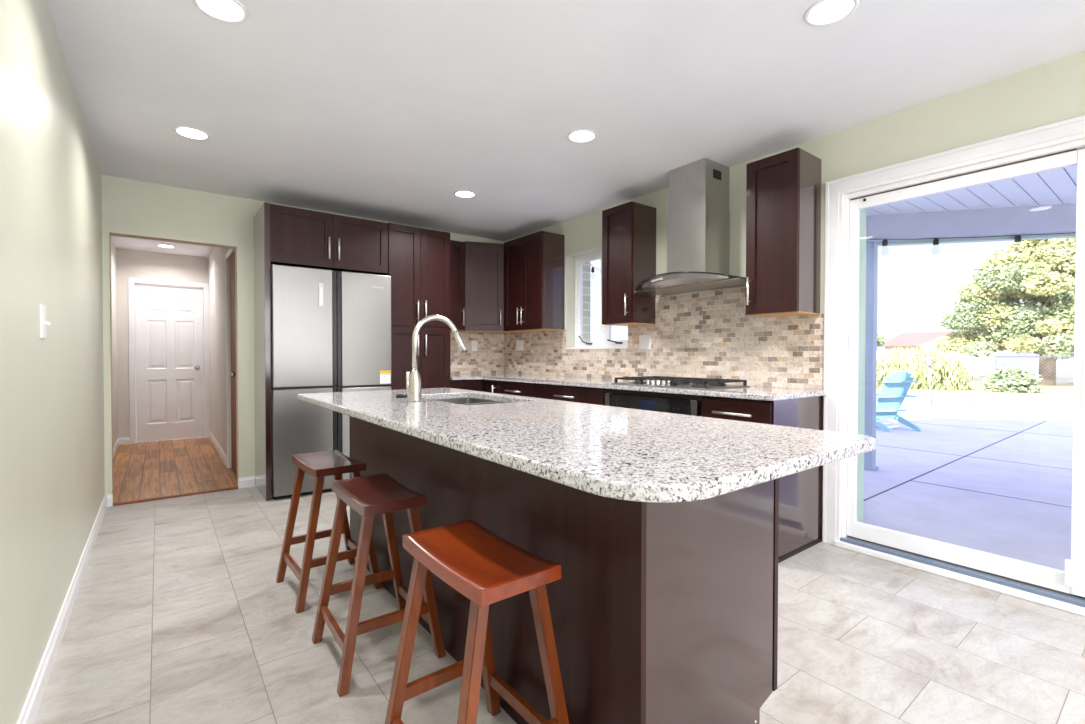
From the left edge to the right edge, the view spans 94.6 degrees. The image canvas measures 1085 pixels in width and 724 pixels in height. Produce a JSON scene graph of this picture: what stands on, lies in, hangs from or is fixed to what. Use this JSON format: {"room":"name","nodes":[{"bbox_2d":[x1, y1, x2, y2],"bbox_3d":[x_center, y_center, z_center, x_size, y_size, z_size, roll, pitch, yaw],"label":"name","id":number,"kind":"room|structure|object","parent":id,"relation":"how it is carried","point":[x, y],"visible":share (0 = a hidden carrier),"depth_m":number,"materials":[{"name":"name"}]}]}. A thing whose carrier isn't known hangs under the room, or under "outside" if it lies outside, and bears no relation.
{"room":"kitchen","nodes":[
{"label":"kitchen","id":0,"kind":"room"},
{"bbox_2d":[0,0,104,723],"bbox_3d":[-0.881,-0.044,0.493,0.150,2.560,8.156,-1,1,-37],"label":"wall","id":1,"kind":"structure","parent":0,"point":[52,465],"depth_m":1.75,"materials":[{"name":"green paint"}]},
{"bbox_2d":[40,304,50,338],"bbox_3d":[-1.741,-0.141,1.757,0.023,0.117,0.074,-1,1,-37],"label":"light switch","id":2,"kind":"object","parent":1,"relation":"attached to","point":[43,322],"visible":1,"depth_m":1.74,"materials":[{"name":"white plastic"}]},
{"bbox_2d":[17,495,106,723],"bbox_3d":[-0.826,1.071,0.570,0.013,0.088,7.886,-1,1,-37],"label":"baseboard","id":3,"kind":"structure","parent":1,"relation":"attached to","point":[29,712],"depth_m":1.90,"materials":[{"name":"white paint"}]},
{"bbox_2d":[111,237,117,446],"bbox_3d":[-4.367,-0.169,4.939,0.100,2.440,3.144,-1,1,-37],"label":"wall","id":4,"kind":"structure","parent":0,"point":[113,248],"depth_m":5.84,"materials":[{"name":"grey paint"}]},
{"bbox_2d":[113,438,118,457],"bbox_3d":[-4.887,0.996,5.725,0.013,0.088,1.290,-1,1,-37],"label":"baseboard","id":5,"kind":"structure","parent":4,"relation":"attached to","point":[116,445],"depth_m":5.77,"materials":[{"name":"white paint"}]},
{"bbox_2d":[116,248,208,437],"bbox_3d":[-4.935,-0.192,6.547,1.155,2.440,0.100,-1,1,-37],"label":"wall","id":6,"kind":"structure","parent":0,"point":[129,263],"depth_m":6.29,"materials":[{"name":"grey paint"}]},
{"bbox_2d":[119,437,129,444],"bbox_3d":[-5.237,0.988,6.261,0.110,0.088,0.013,-1,1,-37],"label":"baseboard","id":7,"kind":"structure","parent":6,"relation":"attached to","point":[125,440],"depth_m":6.26,"materials":[{"name":"white paint"}]},
{"bbox_2d":[128,277,209,443],"bbox_3d":[-4.853,-0.017,6.539,0.846,2.092,0.016,-1,1,-37],"label":"trim","id":8,"kind":"structure","parent":6,"relation":"attached to","point":[131,281],"depth_m":6.34,"materials":[{"name":"white paint"}]},
{"bbox_2d":[135,284,203,441],"bbox_3d":[-4.865,0.013,6.554,0.716,2.010,0.109,-1,1,-37],"label":"door","id":9,"kind":"structure","parent":6,"relation":"in","point":[169,329],"depth_m":6.56,"materials":[{"name":"white paint"}]},
{"bbox_2d":[209,247,234,467],"bbox_3d":[-3.529,-0.177,5.581,0.100,2.440,3.144,-1,1,-37],"label":"wall","id":10,"kind":"structure","parent":0,"point":[217,299],"depth_m":5.67,"materials":[{"name":"grey paint"}]},
{"bbox_2d":[209,431,226,465],"bbox_3d":[-3.847,0.994,5.917,0.013,0.088,2.250,-1,1,-37],"label":"baseboard","id":11,"kind":"structure","parent":10,"relation":"attached to","point":[220,451],"depth_m":5.70,"materials":[{"name":"white paint"}]},
{"bbox_2d":[225,249,234,467],"bbox_3d":[-2.882,-0.001,4.645,0.014,2.115,0.870,-1,1,-37],"label":"trim","id":12,"kind":"structure","parent":10,"relation":"attached to","point":[230,251],"depth_m":4.95,"materials":[{"name":"white paint"}]},
{"bbox_2d":[230,255,236,473],"bbox_3d":[-2.877,0.027,4.650,0.109,2.040,0.750,-1,1,-37],"label":"door","id":13,"kind":"structure","parent":10,"relation":"in","point":[232,261],"depth_m":4.78,"materials":[{"name":"brown wood"}]},
{"bbox_2d":[101,175,503,496],"bbox_3d":[-1.875,-0.164,4.792,3.504,2.440,0.120,-1,1,-37],"label":"wall","id":14,"kind":"structure","parent":0,"point":[129,206],"depth_m":4.03,"materials":[{"name":"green paint"}]},
{"bbox_2d":[107,494,112,506],"bbox_3d":[-3.204,1.025,3.707,0.030,0.088,0.013,-1,1,-37],"label":"baseboard","id":15,"kind":"structure","parent":14,"relation":"attached to","point":[110,496],"depth_m":3.70,"materials":[{"name":"white paint"}]},
{"bbox_2d":[108,231,238,493],"bbox_3d":[-2.912,0.005,3.998,0.818,1.942,0.124,-1,1,-37],"label":"trim","id":16,"kind":"structure","parent":14,"relation":"attached to","point":[110,234],"depth_m":3.96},
{"bbox_2d":[113,486,237,505],"bbox_3d":[-2.883,1.060,3.973,0.814,0.012,0.042,-1,1,-37],"label":"trim","id":17,"kind":"structure","parent":14,"relation":"attached to","point":[229,488],"depth_m":3.94,"materials":[{"name":"brown wood"}]},
{"bbox_2d":[238,476,254,488],"bbox_3d":[-2.506,1.019,4.241,0.122,0.088,0.013,-1,1,-37],"label":"baseboard","id":18,"kind":"structure","parent":14,"relation":"attached to","point":[244,482],"depth_m":4.24,"materials":[{"name":"white paint"}]},
{"bbox_2d":[449,240,464,331],"bbox_3d":[-0.995,-0.777,5.169,0.290,0.913,0.337,-1,1,-37],"label":"upper cabinet","id":19,"kind":"object","parent":14,"relation":"attached to","point":[457,248],"visible":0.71,"depth_m":5.11,"materials":[{"name":"brown wood"}]},
{"bbox_2d":[450,332,503,373],"bbox_3d":[-0.832,-0.096,5.512,0.957,0.456,0.008,-1,1,-37],"label":"backsplash","id":20,"kind":"structure","parent":14,"relation":"attached to","point":[489,357],"depth_m":5.60,"materials":[{"name":"tile"}]},
{"bbox_2d":[471,341,477,350],"bbox_3d":[-0.754,-0.179,5.560,0.075,0.116,0.009,-1,1,-37],"label":"wall outlet","id":21,"kind":"object","parent":20,"relation":"attached to","point":[474,344],"visible":1,"depth_m":5.55,"materials":[{"name":"white plastic"}]},
{"bbox_2d":[34,437,1084,723],"bbox_3d":[-0.485,1.143,2.858,3.711,0.122,11.400,-1,1,-37],"label":"floor","id":22,"kind":"structure","parent":0,"point":[180,614],"depth_m":1.99,"materials":[{"name":"tile"}]},
{"bbox_2d":[253,202,387,500],"bbox_3d":[-1.897,-0.082,4.328,0.964,2.288,0.589,-1,1,-37],"label":"tall cabinet","id":23,"kind":"object","parent":22,"relation":"on","point":[282,235],"visible":1,"depth_m":4.03,"materials":[{"name":"brown wood"}]},
{"bbox_2d":[276,450,381,612],"bbox_3d":[-1.048,0.781,2.446,0.381,0.616,0.430,-1,1,-39],"label":"bar stool","id":24,"kind":"object","parent":22,"relation":"on","point":[319,465],"visible":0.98,"depth_m":2.39,"materials":[{"name":"brown wood"}]},
{"bbox_2d":[271,264,390,498],"bbox_3d":[-1.864,0.156,4.328,0.924,1.812,0.597,-1,1,-37],"label":"refrigerator","id":25,"kind":"object","parent":22,"relation":"on","point":[331,330],"visible":0.78,"depth_m":4.01,"materials":[{"name":"silver metal"}]},
{"bbox_2d":[312,473,445,696],"bbox_3d":[-0.634,0.789,1.913,0.381,0.616,0.430,-1,1,-36],"label":"bar stool","id":26,"kind":"object","parent":22,"relation":"on","point":[369,496],"visible":0.97,"depth_m":1.85,"materials":[{"name":"brown wood"}]},
{"bbox_2d":[384,223,450,389],"bbox_3d":[-1.274,-0.089,4.806,0.599,2.290,0.589,-1,1,-37],"label":"pantry cabinet","id":27,"kind":"object","parent":22,"relation":"on","point":[418,258],"visible":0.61,"depth_m":4.59,"materials":[{"name":"brown wood"}]},
{"bbox_2d":[451,379,498,392],"bbox_3d":[-0.587,0.610,5.208,0.963,0.882,0.800,-1,1,-37],"label":"base cabinet","id":28,"kind":"object","parent":22,"relation":"on","point":[483,385],"visible":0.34,"depth_m":4.92,"materials":[{"name":"brown wood"}]},
{"bbox_2d":[451,373,825,400],"bbox_3d":[0.248,0.168,4.113,0.965,0.030,3.546,-1,1,-37],"label":"countertop","id":29,"kind":"structure","parent":28,"relation":"on","point":[754,393],"depth_m":3.28,"materials":[{"name":"white stone"}]},
{"bbox_2d":[611,376,749,389],"bbox_3d":[0.941,0.139,3.496,0.495,0.046,0.800,-1,1,-37],"label":"gas cooktop","id":30,"kind":"object","parent":29,"relation":"in","point":[656,381],"visible":1,"depth_m":3.34,"materials":[{"name":"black metal"}]},
{"bbox_2d":[385,519,568,723],"bbox_3d":[-0.175,0.797,1.315,0.381,0.616,0.430,-1,1,-38],"label":"bar stool","id":31,"kind":"object","parent":22,"relation":"on","point":[484,567],"visible":1,"depth_m":1.27,"materials":[{"name":"brown wood"}]},
{"bbox_2d":[498,381,536,397],"bbox_3d":[-0.027,0.617,4.747,0.636,0.882,0.605,-1,1,-37],"label":"base cabinet","id":32,"kind":"object","parent":22,"relation":"on","point":[525,389],"visible":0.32,"depth_m":4.54,"materials":[{"name":"brown wood"}]},
{"bbox_2d":[349,416,778,723],"bbox_3d":[-0.179,0.652,2.189,0.652,0.884,2.172,-1,1,-37],"label":"base cabinet","id":33,"kind":"object","parent":22,"relation":"on","point":[661,613],"visible":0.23,"depth_m":1.34,"materials":[{"name":"brown wood"}]},
{"bbox_2d":[297,388,875,502],"bbox_3d":[-0.224,0.197,1.993,0.890,0.030,2.455,-1,1,-37],"label":"countertop","id":34,"kind":"structure","parent":33,"relation":"on","point":[629,454],"depth_m":1.24,"materials":[{"name":"white stone"}]},
{"bbox_2d":[396,394,406,397],"bbox_3d":[-0.692,0.167,2.458,0.056,0.017,0.056,-1,1,-37],"label":"cap","id":35,"kind":"object","parent":34,"relation":"on","point":[397,395],"visible":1,"depth_m":2.44,"materials":[{"name":"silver plastic"}]},
{"bbox_2d":[405,315,466,401],"bbox_3d":[-0.508,-0.022,2.376,0.294,0.397,0.126,-1,1,-37],"label":"kitchen faucet","id":36,"kind":"object","parent":34,"relation":"on","point":[413,380],"visible":1,"depth_m":2.27,"materials":[{"name":"silver metal"}]},
{"bbox_2d":[432,398,506,404],"bbox_3d":[-0.363,0.298,2.462,0.403,0.183,0.684,-1,1,-37],"label":"sink","id":37,"kind":"object","parent":34,"relation":"in","point":[463,401],"visible":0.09,"depth_m":2.76,"materials":[{"name":"metal"}]},
{"bbox_2d":[535,383,606,405],"bbox_3d":[0.414,0.626,4.171,0.636,0.882,0.835,-1,1,-37],"label":"base cabinet","id":38,"kind":"object","parent":22,"relation":"on","point":[589,395],"visible":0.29,"depth_m":3.95,"materials":[{"name":"brown wood"}]},
{"bbox_2d":[604,388,703,416],"bbox_3d":[0.901,0.635,3.490,0.636,0.882,0.829,-1,1,-37],"label":"wall oven","id":39,"kind":"object","parent":22,"relation":"on","point":[684,404],"visible":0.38,"depth_m":3.27,"materials":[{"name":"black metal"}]},
{"bbox_2d":[702,396,823,562],"bbox_3d":[1.311,0.643,3.002,0.636,0.882,0.438,-1,1,-37],"label":"base cabinet","id":40,"kind":"object","parent":22,"relation":"on","point":[800,528],"visible":0.41,"depth_m":2.85,"materials":[{"name":"brown wood"}]},
{"bbox_2d":[46,0,1084,257],"bbox_3d":[-0.383,-1.407,2.899,3.960,0.100,11.400,-1,1,-37],"label":"ceiling","id":41,"kind":"structure","parent":0,"point":[380,110],"depth_m":2.46,"materials":[{"name":"white paint"}]},
{"bbox_2d":[157,244,174,247],"bbox_3d":[-4.559,-1.402,6.062,0.184,0.005,0.184,-1,1,-37],"label":"recessed light","id":42,"kind":"object","parent":41,"relation":"in","point":[159,245],"visible":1,"depth_m":6.07,"materials":[{"name":"white paint"}]},
{"bbox_2d":[173,126,210,139],"bbox_3d":[-2.081,-1.357,2.972,0.184,0.005,0.184,-1,1,-37],"label":"recessed light","id":43,"kind":"object","parent":41,"relation":"in","point":[185,131],"visible":1,"depth_m":2.97,"materials":[{"name":"white paint"}]},
{"bbox_2d":[177,128,206,138],"bbox_3d":[-2.081,-1.358,2.972,0.147,0.002,0.147,-1,1,-37],"label":"diffuser","id":44,"kind":"object","parent":43,"relation":"attached to","point":[192,133],"depth_m":2.97,"materials":[{"name":"white plastic"}]},
{"bbox_2d":[192,0,248,23],"bbox_3d":[-1.217,-1.341,1.895,0.184,0.005,0.184,-1,1,-37],"label":"recessed light","id":45,"kind":"object","parent":41,"relation":"in","point":[227,11],"visible":1,"depth_m":1.91,"materials":[{"name":"white paint"}]},
{"bbox_2d":[454,190,475,197],"bbox_3d":[-0.634,-1.371,4.092,0.184,0.005,0.184,-1,1,-37],"label":"recessed light","id":46,"kind":"object","parent":41,"relation":"in","point":[462,193],"visible":1,"depth_m":4.09,"materials":[{"name":"white paint"}]},
{"bbox_2d":[456,192,473,196],"bbox_3d":[-0.634,-1.372,4.092,0.147,0.002,0.147,-1,1,-37],"label":"diffuser","id":47,"kind":"object","parent":46,"relation":"attached to","point":[459,194],"depth_m":4.10,"materials":[{"name":"white"}]},
{"bbox_2d":[567,129,596,142],"bbox_3d":[0.237,-1.355,3.007,0.184,0.005,0.184,-1,1,-37],"label":"recessed light","id":48,"kind":"object","parent":41,"relation":"in","point":[580,135],"visible":1,"depth_m":3.00,"materials":[{"name":"white paint"}]},
{"bbox_2d":[570,131,593,141],"bbox_3d":[0.237,-1.356,3.007,0.147,0.002,0.147,-1,1,-37],"label":"diffuser","id":49,"kind":"object","parent":48,"relation":"attached to","point":[575,136],"depth_m":3.01,"materials":[{"name":"white"}]},
{"bbox_2d":[804,0,859,26],"bbox_3d":[1.100,-1.339,1.909,0.184,0.005,0.184,-1,1,-37],"label":"recessed light","id":50,"kind":"object","parent":41,"relation":"in","point":[822,12],"visible":1,"depth_m":1.91,"materials":[{"name":"white paint"}]},
{"bbox_2d":[809,0,853,22],"bbox_3d":[1.100,-1.340,1.909,0.147,0.002,0.147,-1,1,-37],"label":"diffuser","id":51,"kind":"object","parent":50,"relation":"attached to","point":[822,11],"depth_m":1.91,"materials":[{"name":"white plastic"}]},
{"bbox_2d":[583,262,589,341],"bbox_3d":[0.911,-0.096,4.383,0.120,2.560,12.150,-1,1,-37],"label":"wall","id":52,"kind":"structure","parent":0,"point":[586,266],"depth_m":5.00,"materials":[{"name":"brick"}]},
{"bbox_2d":[857,209,866,522],"bbox_3d":[1.909,0.101,3.068,0.099,2.205,0.085,-1,1,-37],"label":"trim","id":53,"kind":"structure","parent":52,"relation":"attached to","point":[863,213],"depth_m":3.03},
{"bbox_2d":[504,51,1084,389],"bbox_3d":[2.019,-0.132,2.715,0.149,2.440,8.156,-1,1,-37],"label":"wall","id":54,"kind":"structure","parent":0,"point":[1051,92],"depth_m":2.69,"materials":[{"name":"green paint"}]},
{"bbox_2d":[458,241,521,333],"bbox_3d":[-0.572,-0.785,5.413,0.671,0.923,0.463,-1,1,-37],"label":"upper cabinet","id":55,"kind":"object","parent":54,"relation":"attached to","point":[484,262],"visible":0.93,"depth_m":5.23,"materials":[{"name":"brown wood"}]},
{"bbox_2d":[504,231,564,331],"bbox_3d":[-0.110,-0.785,5.092,0.326,0.933,0.648,-1,1,-37],"label":"upper cabinet","id":56,"kind":"object","parent":54,"relation":"attached to","point":[534,263],"visible":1,"depth_m":4.91,"materials":[{"name":"brown wood"}]},
{"bbox_2d":[566,346,627,348],"bbox_3d":[0.524,-0.128,4.628,0.126,0.019,0.818,-1,1,-37],"label":"window sill","id":57,"kind":"structure","parent":54,"relation":"attached to","point":[625,347],"depth_m":4.54,"materials":[{"name":"white paint"}]},
{"bbox_2d":[575,251,627,346],"bbox_3d":[0.571,-0.588,4.660,0.105,0.905,0.815,-1,1,-37],"label":"window","id":58,"kind":"structure","parent":54,"relation":"in","point":[606,341],"depth_m":4.92,"materials":[{"name":"white plastic"}]},
{"bbox_2d":[602,201,655,325],"bbox_3d":[0.685,-0.770,4.055,0.326,0.933,0.324,-1,1,-37],"label":"upper cabinet","id":59,"kind":"object","parent":54,"relation":"attached to","point":[628,229],"visible":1,"depth_m":3.96,"materials":[{"name":"brown wood"}]},
{"bbox_2d":[504,286,823,389],"bbox_3d":[0.622,-0.190,4.408,0.008,0.678,3.512,-1,1,-37],"label":"backsplash","id":60,"kind":"structure","parent":54,"relation":"attached to","point":[704,334],"depth_m":3.68,"materials":[{"name":"tile"}]},
{"bbox_2d":[516,340,522,350],"bbox_3d":[-0.259,-0.184,5.545,0.009,0.116,0.120,-1,1,-37],"label":"wall outlet","id":61,"kind":"object","parent":60,"relation":"attached to","point":[519,343],"visible":1,"depth_m":5.53,"materials":[{"name":"white plastic"}]},
{"bbox_2d":[639,335,650,348],"bbox_3d":[0.841,-0.164,4.110,0.009,0.116,0.122,-1,1,-37],"label":"wall outlet","id":62,"kind":"object","parent":60,"relation":"attached to","point":[644,340],"visible":1,"depth_m":4.11,"materials":[{"name":"white plastic"}]},
{"bbox_2d":[645,338,648,345],"bbox_3d":[0.853,-0.164,4.090,0.003,0.066,0.033,-1,1,-37],"label":"socket","id":63,"kind":"object","parent":62,"relation":"attached to","point":[646,339],"depth_m":4.09,"materials":[{"name":"white plastic"}]},
{"bbox_2d":[635,158,745,294],"bbox_3d":[1.019,-0.941,3.479,0.495,0.841,0.915,-1,1,-37],"label":"range hood","id":64,"kind":"object","parent":54,"relation":"attached to","point":[698,216],"visible":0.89,"depth_m":3.43,"materials":[{"name":"metal"}]},
{"bbox_2d":[642,273,735,289],"bbox_3d":[1.034,-0.557,3.497,0.454,0.059,0.710,-1,1,-37],"label":"hood","id":65,"kind":"object","parent":64,"relation":"attached to","point":[678,281],"depth_m":3.37,"materials":[{"name":"metal"}]},
{"bbox_2d":[713,169,720,179],"bbox_3d":[1.192,-1.277,3.413,0.095,0.060,0.004,-1,1,-37],"label":"vent grille","id":66,"kind":"object","parent":64,"relation":"attached to","point":[716,172],"depth_m":3.41,"materials":[{"name":"metal"}]},
{"bbox_2d":[746,148,820,316],"bbox_3d":[1.455,-0.755,3.051,0.326,0.933,0.317,-1,1,-37],"label":"upper cabinet","id":67,"kind":"object","parent":54,"relation":"attached to","point":[783,190],"visible":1,"depth_m":2.96,"materials":[{"name":"brown wood"}]},
{"bbox_2d":[822,115,1084,544],"bbox_3d":[2.322,0.018,2.183,0.020,2.156,2.068,-1,1,-37],"label":"trim","id":68,"kind":"structure","parent":54,"relation":"attached to","point":[1073,129],"depth_m":2.93,"materials":[{"name":"white paint"}]},
{"bbox_2d":[834,138,1084,615],"bbox_3d":[2.398,0.063,2.199,0.179,2.065,1.999,-1,1,-37],"label":"door","id":69,"kind":"structure","parent":54,"relation":"in","point":[1064,590],"depth_m":2.48,"materials":[{"name":"white plastic"}]},
{"bbox_2d":[867,165,1076,215],"bbox_3d":[6.197,-1.525,3.657,7.410,0.020,6.300,-1,1,-37],"label":"ceiling","id":70,"kind":"structure","parent":0,"point":[1058,186],"depth_m":4.66,"materials":[{"name":"white wood"}]},
{"label":"outside","id":71,"kind":"structure","parent":0,"visible":0},
{"bbox_2d":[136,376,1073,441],"bbox_3d":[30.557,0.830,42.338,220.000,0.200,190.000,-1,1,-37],"label":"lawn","id":72,"kind":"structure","parent":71,"point":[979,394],"depth_m":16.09,"materials":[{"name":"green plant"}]},
{"bbox_2d":[877,333,887,346],"bbox_3d":[35.855,-1.905,55.393,4.174,4.934,4.469,-1,1,-37],"label":"tree","id":73,"kind":"object","parent":72,"relation":"on","point":[880,342],"visible":0.05,"depth_m":54.25,"materials":[{"name":"green plant"}]},
{"bbox_2d":[876,345,973,389],"bbox_3d":[15.096,0.231,20.164,3.445,1.910,3.704,-1,1,-37],"label":"bush","id":74,"kind":"object","parent":72,"relation":"on","point":[946,373],"visible":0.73,"depth_m":19.06,"materials":[{"name":"green plant"}]},
{"bbox_2d":[924,357,932,407],"bbox_3d":[8.967,0.503,11.607,0.277,1.262,0.166,-1,1,-37],"label":"torch","id":75,"kind":"object","parent":72,"relation":"on","point":[928,361],"visible":0.94,"depth_m":11.57,"materials":[{"name":"metal"}]},
{"bbox_2d":[880,332,1033,353],"bbox_3d":[49.908,-1.556,58.651,11.400,4.160,16.000,-1,1,-37],"label":"house","id":76,"kind":"structure","parent":72,"relation":"on","point":[927,339],"depth_m":60.99,"materials":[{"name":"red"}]},
{"bbox_2d":[877,351,1073,377],"bbox_3d":[23.619,0.045,31.653,15.208,1.650,0.167,1,1,37],"label":"vinyl fence","id":77,"kind":"object","parent":72,"relation":"on","point":[982,366],"visible":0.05,"depth_m":29.08,"materials":[{"name":"white plastic"}]},
{"bbox_2d":[933,238,1075,385],"bbox_3d":[22.126,-2.991,21.413,6.540,8.011,7.646,0,1,-2],"label":"tree","id":78,"kind":"object","parent":72,"relation":"on","point":[1036,268],"visible":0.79,"depth_m":21.47,"materials":[{"name":"green plant"}]},
{"bbox_2d":[982,365,1043,392],"bbox_3d":[16.743,0.617,17.800,1.667,1.033,1.621,0,1,17],"label":"bush","id":79,"kind":"object","parent":72,"relation":"on","point":[1013,379],"visible":1,"depth_m":17.48,"materials":[{"name":"green plant"}]},
{"bbox_2d":[993,356,1073,390],"bbox_3d":[20.792,0.456,15.127,0.060,1.280,10.767,-1,1,-40],"label":"fence","id":80,"kind":"object","parent":72,"relation":"on","point":[994,364],"visible":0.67,"depth_m":18.16,"materials":[{"name":"metal"}]},
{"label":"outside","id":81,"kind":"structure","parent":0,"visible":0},
{"bbox_2d":[864,402,1072,570],"bbox_3d":[14.138,1.154,8.964,26.670,0.080,21.000,-1,1,-37],"label":"patio","id":82,"kind":"structure","parent":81,"point":[1025,530],"depth_m":5.02,"materials":[{"name":"concrete"}]},
{"bbox_2d":[864,241,878,470],"bbox_3d":[3.517,-0.064,5.398,0.150,2.434,0.160,-1,1,-37],"label":"patio post","id":83,"kind":"object","parent":82,"relation":"on","point":[871,247],"visible":0.56,"depth_m":5.34,"materials":[{"name":"blue wood"}]},
{"bbox_2d":[876,370,921,431],"bbox_3d":[5.748,0.620,8.499,0.820,0.984,1.010,0,1,-8],"label":"chair","id":84,"kind":"object","parent":82,"relation":"on","point":[895,387],"visible":0.66,"depth_m":8.23,"materials":[{"name":"teal plastic"}]},
{"bbox_2d":[864,411,1071,507],"bbox_3d":[8.405,1.159,5.200,11.950,0.002,18.000,-1,1,-37],"label":"trim","id":85,"kind":"structure","parent":82,"relation":"on","point":[1067,411],"depth_m":5.56,"materials":[{"name":"grey concrete"}]},
{"bbox_3d":[-0.521,-1.530,3.107,4.624,0.100,12.800,-1,1,-37],"label":"deck","id":86,"kind":"object","parent":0,"visible":0},
{"bbox_2d":[866,204,1075,246],"bbox_3d":[6.088,-1.379,4.504,9.356,0.293,1.738,0,1,2],"label":"beam","id":87,"kind":"structure","parent":86,"relation":"attached to","point":[1046,219],"depth_m":5.05,"materials":[{"name":"white wood"}]},
{"bbox_2d":[871,239,915,245],"label":"string lights","id":88,"kind":"object","parent":87,"relation":"hanging from","point":[885,241],"depth_m":5.18,"materials":[{"name":"black plastic"}]},
{"bbox_2d":[881,239,887,253],"bbox_3d":[3.552,-1.190,5.193,0.072,0.166,0.070,-1,1,-37],"label":"socket","id":89,"kind":"object","parent":88,"relation":"attached to","point":[885,241],"depth_m":5.18,"materials":[{"name":"black plastic"}]},
{"bbox_2d":[922,238,942,245],"label":"string lights","id":90,"kind":"object","parent":87,"relation":"hanging from","point":[936,240],"depth_m":5.13,"materials":[{"name":"black plastic"}]},
{"bbox_2d":[933,238,938,254],"bbox_3d":[4.043,-1.188,5.145,0.072,0.166,0.070,-1,1,-37],"label":"socket","id":91,"kind":"object","parent":90,"relation":"attached to","point":[936,240],"depth_m":5.13,"materials":[{"name":"black plastic"}]},
{"bbox_2d":[1005,235,1021,245],"label":"string lights","id":92,"kind":"object","parent":87,"relation":"hanging from","point":[1017,237],"depth_m":5.00,"materials":[{"name":"black plastic"}]},
{"bbox_2d":[1013,235,1022,245],"bbox_3d":[4.758,-1.186,5.010,0.072,0.166,0.070,-1,1,-37],"label":"socket","id":93,"kind":"object","parent":92,"relation":"attached to","point":[1017,237],"depth_m":4.99,"materials":[{"name":"black plastic"}]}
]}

